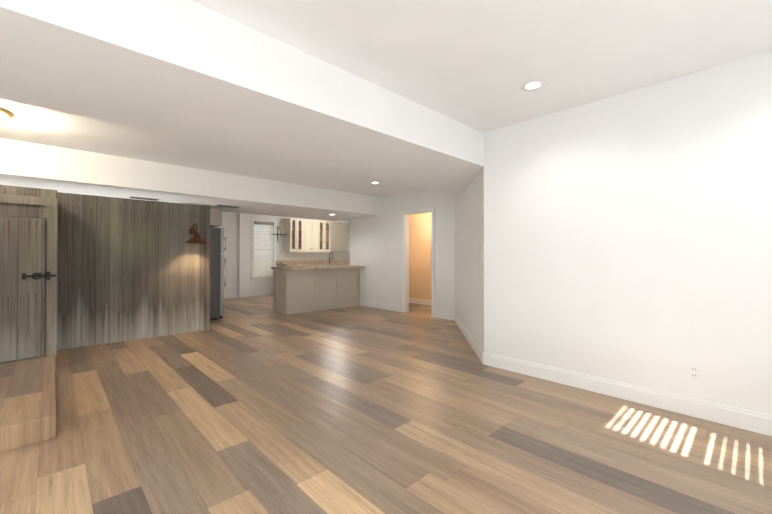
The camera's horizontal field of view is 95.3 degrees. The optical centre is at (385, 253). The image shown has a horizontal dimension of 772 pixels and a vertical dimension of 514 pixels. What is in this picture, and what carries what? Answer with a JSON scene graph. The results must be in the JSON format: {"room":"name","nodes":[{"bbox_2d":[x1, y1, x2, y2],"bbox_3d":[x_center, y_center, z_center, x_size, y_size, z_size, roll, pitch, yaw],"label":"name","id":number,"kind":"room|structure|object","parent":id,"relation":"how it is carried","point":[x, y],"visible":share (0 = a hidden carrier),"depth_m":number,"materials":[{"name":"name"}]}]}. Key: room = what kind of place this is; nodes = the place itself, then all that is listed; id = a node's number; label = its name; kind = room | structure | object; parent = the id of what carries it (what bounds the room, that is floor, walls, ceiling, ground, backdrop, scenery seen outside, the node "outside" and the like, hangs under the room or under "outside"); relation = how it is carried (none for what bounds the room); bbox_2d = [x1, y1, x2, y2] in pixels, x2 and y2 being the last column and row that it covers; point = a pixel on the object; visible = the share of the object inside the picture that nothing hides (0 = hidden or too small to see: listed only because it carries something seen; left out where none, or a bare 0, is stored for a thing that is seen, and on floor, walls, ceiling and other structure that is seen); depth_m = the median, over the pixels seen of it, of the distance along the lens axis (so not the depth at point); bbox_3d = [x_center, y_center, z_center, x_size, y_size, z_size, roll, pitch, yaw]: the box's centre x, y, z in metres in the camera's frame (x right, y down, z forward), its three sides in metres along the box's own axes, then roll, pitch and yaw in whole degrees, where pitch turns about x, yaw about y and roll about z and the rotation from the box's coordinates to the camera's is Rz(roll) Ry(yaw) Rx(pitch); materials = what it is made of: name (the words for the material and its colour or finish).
{"room":"empty living room","nodes":[
{"label":"empty living room","id":0,"kind":"room"},
{"bbox_2d":[0,356,55,451],"bbox_3d":[-3.377,1.070,2.173,1.940,0.140,1.838,0,-1,-43],"label":"step","id":1,"kind":"structure","parent":0,"point":[27,403],"depth_m":2.37,"materials":[{"name":"brown wood"}]},
{"bbox_2d":[0,185,209,368],"bbox_3d":[-3.739,0.204,3.823,3.674,1.900,1.100,0,-1,-43],"label":"wall","id":2,"kind":"structure","parent":0,"point":[123,269],"depth_m":4.48,"materials":[{"name":"grey wood"}]},
{"bbox_2d":[22,272,55,279],"bbox_3d":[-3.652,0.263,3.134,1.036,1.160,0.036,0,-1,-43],"label":"hardware piece","id":3,"kind":"object","parent":2,"relation":"attached to","point":[47,275],"visible":0.98,"depth_m":3.40,"materials":[{"name":"black metal"}]},
{"bbox_2d":[186,223,206,242],"bbox_3d":[-2.764,-0.302,5.114,0.284,0.294,0.370,0,-1,-43],"label":"sconce","id":4,"kind":"object","parent":2,"relation":"attached to","point":[196,238],"visible":1,"depth_m":5.05,"materials":[{"name":"orange metal"}]},
{"bbox_2d":[0,138,377,220],"bbox_3d":[-3.304,-1.054,5.872,7.110,0.390,1.700,0,-1,-43],"label":"beam","id":5,"kind":"structure","parent":0,"point":[42,166],"depth_m":5.02,"materials":[{"name":"white paint"}]},
{"bbox_2d":[129,196,159,200],"bbox_3d":[-3.757,-0.856,5.469,0.380,0.012,0.160,0,-1,-43],"label":"ceiling vent","id":6,"kind":"object","parent":5,"relation":"in","point":[132,197],"visible":1,"depth_m":5.42,"materials":[{"name":"white metal"}]},
{"bbox_2d":[215,204,239,207],"bbox_3d":[-2.830,-0.849,6.293,0.380,0.012,0.160,0,-1,-43],"label":"ceiling vent","id":7,"kind":"object","parent":5,"relation":"in","point":[227,206],"visible":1,"depth_m":6.28,"materials":[{"name":"grey metal"}]},
{"bbox_2d":[212,211,349,297],"bbox_3d":[-3.045,0.002,10.684,5.920,2.420,0.260,0,-1,-43],"label":"wall","id":8,"kind":"structure","parent":0,"point":[237,251],"depth_m":9.65,"materials":[{"name":"white paint"}]},
{"bbox_2d":[224,291,272,298],"bbox_3d":[-4.062,1.141,9.603,2.730,0.125,0.016,0,-1,-43],"label":"baseboard","id":9,"kind":"structure","parent":8,"relation":"attached to","point":[249,294],"depth_m":9.83,"materials":[{"name":"white wood"}]},
{"bbox_2d":[250,218,276,280],"bbox_3d":[-3.571,-0.117,10.194,0.800,1.750,0.250,0,-1,-43],"label":"window","id":10,"kind":"structure","parent":8,"relation":"in","point":[253,277],"depth_m":10.11,"materials":[{"name":"white wood"}]},
{"bbox_2d":[254,221,273,275],"bbox_3d":[-3.534,-0.139,10.154,0.594,1.565,0.080,0,-1,-43],"label":"window blinds","id":11,"kind":"object","parent":10,"relation":"attached to","point":[261,257],"visible":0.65,"depth_m":10.16,"materials":[{"name":"white plastic"}]},
{"bbox_2d":[274,226,287,241],"bbox_3d":[-3.142,-0.586,10.340,0.452,0.450,0.232,0,-1,-43],"label":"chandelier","id":12,"kind":"object","parent":8,"relation":"attached to","point":[277,234],"visible":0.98,"depth_m":10.42,"materials":[{"name":"black metal"}]},
{"bbox_2d":[285,218,304,251],"bbox_3d":[-2.767,-0.559,10.625,0.435,0.980,0.328,0,-1,-43],"label":"upper cabinet","id":13,"kind":"object","parent":8,"relation":"attached to","point":[304,235],"depth_m":10.57,"materials":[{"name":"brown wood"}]},
{"bbox_2d":[305,219,320,251],"bbox_3d":[-2.424,-0.556,10.950,0.646,0.980,0.328,0,-1,-43],"label":"upper cabinet","id":14,"kind":"object","parent":8,"relation":"attached to","point":[312,227],"depth_m":10.88,"materials":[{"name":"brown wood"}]},
{"bbox_2d":[277,251,349,259],"bbox_3d":[-2.094,0.063,11.480,3.196,0.288,0.010,0,-1,-43],"label":"tile backsplash","id":15,"kind":"structure","parent":8,"relation":"attached to","point":[282,255],"depth_m":11.23,"materials":[{"name":"white tile"}]},
{"bbox_2d":[321,222,332,251],"bbox_3d":[-2.062,-0.553,11.294,0.490,0.980,0.328,0,-1,-43],"label":"upper cabinet","id":16,"kind":"object","parent":8,"relation":"attached to","point":[326,227],"depth_m":11.31,"materials":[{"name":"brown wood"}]},
{"bbox_2d":[333,222,346,251],"bbox_3d":[-1.675,-0.550,11.661,0.713,0.980,0.328,0,-1,-43],"label":"upper cabinet","id":17,"kind":"object","parent":8,"relation":"attached to","point":[339,228],"depth_m":11.58,"materials":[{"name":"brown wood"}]},
{"bbox_2d":[0,295,771,513],"bbox_3d":[-0.773,1.218,5.428,10.600,0.100,11.200,0,-1,-43],"label":"floor","id":18,"kind":"structure","parent":0,"point":[252,405],"depth_m":2.19,"materials":[{"name":"brown wood"}]},
{"bbox_2d":[210,227,225,318],"bbox_3d":[-3.416,0.348,6.389,0.775,1.654,0.700,0,-1,-43],"label":"fridge","id":19,"kind":"object","parent":18,"relation":"on","point":[217,261],"visible":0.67,"depth_m":6.29,"materials":[{"name":"silver metal"}]},
{"bbox_2d":[276,260,349,266],"bbox_3d":[-1.881,0.712,11.249,3.196,1.010,0.626,0,-1,-43],"label":"countertop","id":20,"kind":"structure","parent":18,"relation":"on","point":[287,263],"depth_m":10.96,"materials":[{"name":"stone"}]},
{"bbox_2d":[271,265,364,314],"bbox_3d":[-1.413,0.731,7.595,1.866,0.910,0.780,0,-1,-43],"label":"kitchen island","id":21,"kind":"object","parent":18,"relation":"on","point":[299,289],"depth_m":7.26,"materials":[{"name":"wood"}]},
{"bbox_2d":[0,0,771,219],"bbox_3d":[-0.773,-1.312,5.450,10.600,0.120,11.200,0,-1,-43],"label":"ceiling","id":22,"kind":"structure","parent":0,"point":[475,64],"depth_m":2.26,"materials":[{"name":"white paint"}]},
{"bbox_2d":[0,107,13,121],"bbox_3d":[-3.538,-1.225,3.075,0.390,0.094,0.390,0,-1,-43],"label":"flush-mount ceiling light","id":23,"kind":"object","parent":22,"relation":"attached to","point":[5,114],"visible":1,"depth_m":3.13,"materials":[{"name":"white glass"}]},
{"bbox_2d":[0,0,483,194],"bbox_3d":[-0.788,-1.100,2.773,6.497,0.350,1.160,0,-1,-43],"label":"beam","id":24,"kind":"structure","parent":22,"relation":"attached to","point":[189,69],"depth_m":2.12,"materials":[{"name":"white paint"}]},
{"bbox_2d":[521,79,545,90],"bbox_3d":[1.112,-1.273,2.662,0.176,0.006,0.176,0,-1,-43],"label":"recessed light","id":25,"kind":"object","parent":22,"relation":"in","point":[533,85],"visible":1,"depth_m":2.65,"materials":[{"name":"white plastic"}]},
{"bbox_2d":[350,188,454,312],"bbox_3d":[0.253,-0.027,7.293,0.120,2.420,3.120,0,-1,-43],"label":"wall","id":26,"kind":"structure","parent":0,"point":[375,245],"depth_m":7.29,"materials":[{"name":"white paint"}]},
{"bbox_2d":[360,300,400,311],"bbox_3d":[-0.139,1.124,7.598,0.015,0.125,1.324,0,-1,-43],"label":"baseboard","id":27,"kind":"structure","parent":26,"relation":"attached to","point":[384,306],"depth_m":7.54,"materials":[{"name":"white wood"}]},
{"bbox_2d":[401,206,434,316],"bbox_3d":[0.654,0.152,6.859,0.143,2.055,0.850,0,-1,-43],"label":"door frame","id":28,"kind":"structure","parent":26,"relation":"attached to","point":[405,214],"depth_m":7.08,"materials":[{"name":"white wood"}]},
{"bbox_2d":[435,311,447,314],"bbox_3d":[1.055,1.113,6.338,0.016,0.125,0.444,0,-1,-43],"label":"baseboard","id":29,"kind":"structure","parent":26,"relation":"attached to","point":[436,312],"depth_m":6.39,"materials":[{"name":"white wood"}]},
{"bbox_2d":[409,212,431,299],"bbox_3d":[1.268,-0.021,7.952,0.120,2.420,3.320,0,-1,-43],"label":"wall","id":30,"kind":"structure","parent":0,"point":[420,285],"depth_m":8.33,"materials":[{"name":"paint"}]},
{"bbox_2d":[409,298,431,305],"bbox_3d":[1.184,1.126,7.932,0.015,0.125,3.180,0,-1,-43],"label":"baseboard","id":31,"kind":"structure","parent":30,"relation":"attached to","point":[422,301],"depth_m":8.29,"materials":[{"name":"white wood"}]},
{"bbox_2d":[455,167,483,350],"bbox_3d":[1.180,-0.047,4.935,0.120,2.420,2.513,0,0,4],"label":"wall","id":32,"kind":"structure","parent":0,"point":[469,263],"depth_m":4.46,"materials":[{"name":"white paint"}]},
{"bbox_2d":[435,313,482,358],"bbox_3d":[1.109,1.101,4.927,1.800,0.125,1.702,0,-1,-43],"label":"baseboard","id":33,"kind":"structure","parent":32,"relation":"attached to","point":[451,316],"depth_m":4.96,"materials":[{"name":"white wood"}]},
{"bbox_2d":[484,51,771,414],"bbox_3d":[2.106,-0.067,2.636,0.120,2.420,3.010,0,-1,-43],"label":"wall","id":34,"kind":"structure","parent":0,"point":[627,237],"depth_m":2.68,"materials":[{"name":"white paint"}]},
{"bbox_2d":[480,351,771,435],"bbox_3d":[2.001,1.081,2.638,0.016,0.125,2.872,0,-1,-43],"label":"baseboard","id":35,"kind":"structure","parent":34,"relation":"attached to","point":[753,421],"depth_m":2.67,"materials":[{"name":"white wood"}]},
{"bbox_2d":[688,363,700,381],"bbox_3d":[2.166,0.832,2.471,0.008,0.116,0.070,0,-1,-43],"label":"outlet","id":36,"kind":"object","parent":34,"relation":"attached to","point":[694,372],"visible":1,"depth_m":2.47,"materials":[{"name":"white plastic"}]},
{"label":"outside","id":37,"kind":"structure","parent":0,"visible":0},
{"bbox_2d":[254,225,269,272],"bbox_3d":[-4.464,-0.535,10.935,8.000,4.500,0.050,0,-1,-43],"label":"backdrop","id":38,"kind":"structure","parent":37,"point":[262,244],"depth_m":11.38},
{"bbox_3d":[-5.778,-0.035,6.357,4.200,2.420,2.380,0,-1,-43],"label":"wall","id":39,"kind":"structure","parent":0,"visible":0},
{"bbox_2d":[210,208,221,226],"bbox_3d":[-3.422,-0.657,6.357,0.670,0.305,0.650,0,-1,-43],"label":"upper cabinet","id":40,"kind":"object","parent":39,"relation":"attached to","point":[215,217],"visible":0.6,"depth_m":6.28,"materials":[{"name":"beige wood"}]}
]}

